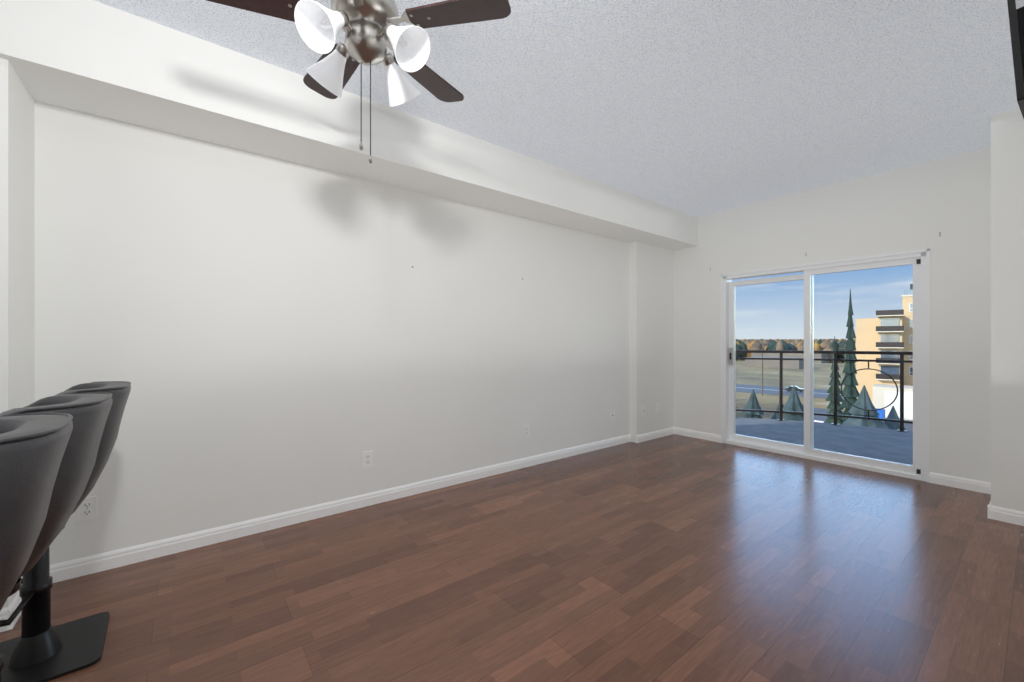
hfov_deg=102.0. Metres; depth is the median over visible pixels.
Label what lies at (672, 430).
baseboard
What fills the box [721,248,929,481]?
sliding door
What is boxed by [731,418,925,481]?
balcony slab
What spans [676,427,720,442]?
baseboard
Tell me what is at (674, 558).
floor
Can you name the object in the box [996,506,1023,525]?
baseboard
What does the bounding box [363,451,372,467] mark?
electrical outlet
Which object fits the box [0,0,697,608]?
wall
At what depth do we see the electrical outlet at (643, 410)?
5.00 m
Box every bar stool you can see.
[0,381,130,681]
[0,392,112,681]
[0,413,72,610]
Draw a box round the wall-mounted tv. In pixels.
[1007,0,1023,118]
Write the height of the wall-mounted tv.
0.649 m
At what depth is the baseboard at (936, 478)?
3.41 m
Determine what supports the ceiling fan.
hanging from the ceiling
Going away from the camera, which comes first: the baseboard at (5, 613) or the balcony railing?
the baseboard at (5, 613)
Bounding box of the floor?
[0,434,1023,681]
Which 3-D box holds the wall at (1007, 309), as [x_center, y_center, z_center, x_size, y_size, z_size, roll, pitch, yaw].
[1.574,-0.164,-1.194,9.000,2.750,4.250,0,0,-38]
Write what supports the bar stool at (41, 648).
on the floor
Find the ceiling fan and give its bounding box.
[207,0,510,163]
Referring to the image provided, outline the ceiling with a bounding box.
[94,0,1018,216]
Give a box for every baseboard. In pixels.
[0,599,19,631]
[11,592,20,614]
[50,434,631,582]
[632,427,675,442]
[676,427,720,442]
[929,472,989,493]
[988,483,995,519]
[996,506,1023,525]
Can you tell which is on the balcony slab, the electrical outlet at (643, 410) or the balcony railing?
the balcony railing
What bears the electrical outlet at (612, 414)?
attached to the wall at (212, 252)
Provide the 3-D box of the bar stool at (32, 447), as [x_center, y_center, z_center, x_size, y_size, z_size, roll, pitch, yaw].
[-1.188,0.695,0.779,0.491,1.031,0.444,0,0,-41]
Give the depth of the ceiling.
2.47 m
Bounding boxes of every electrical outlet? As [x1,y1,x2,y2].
[77,496,96,520]
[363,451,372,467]
[523,425,528,436]
[610,410,614,419]
[642,406,645,415]
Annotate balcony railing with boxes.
[736,350,912,431]
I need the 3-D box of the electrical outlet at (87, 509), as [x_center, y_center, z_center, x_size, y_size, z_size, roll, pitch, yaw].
[-2.207,0.871,2.153,0.072,0.116,0.008,0,0,-38]
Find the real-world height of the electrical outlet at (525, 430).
0.116 m
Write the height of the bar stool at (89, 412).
1.031 m
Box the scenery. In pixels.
[736,284,912,431]
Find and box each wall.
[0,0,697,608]
[674,147,990,482]
[991,108,1023,511]
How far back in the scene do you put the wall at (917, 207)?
3.70 m
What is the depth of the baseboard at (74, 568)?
2.70 m
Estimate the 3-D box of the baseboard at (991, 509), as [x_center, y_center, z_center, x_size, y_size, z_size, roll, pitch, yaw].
[3.530,1.166,3.041,0.699,0.090,0.014,0,0,-38]
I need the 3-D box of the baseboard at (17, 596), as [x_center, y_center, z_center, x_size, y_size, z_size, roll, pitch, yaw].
[-2.228,1.166,1.893,0.014,0.090,0.330,0,0,-38]

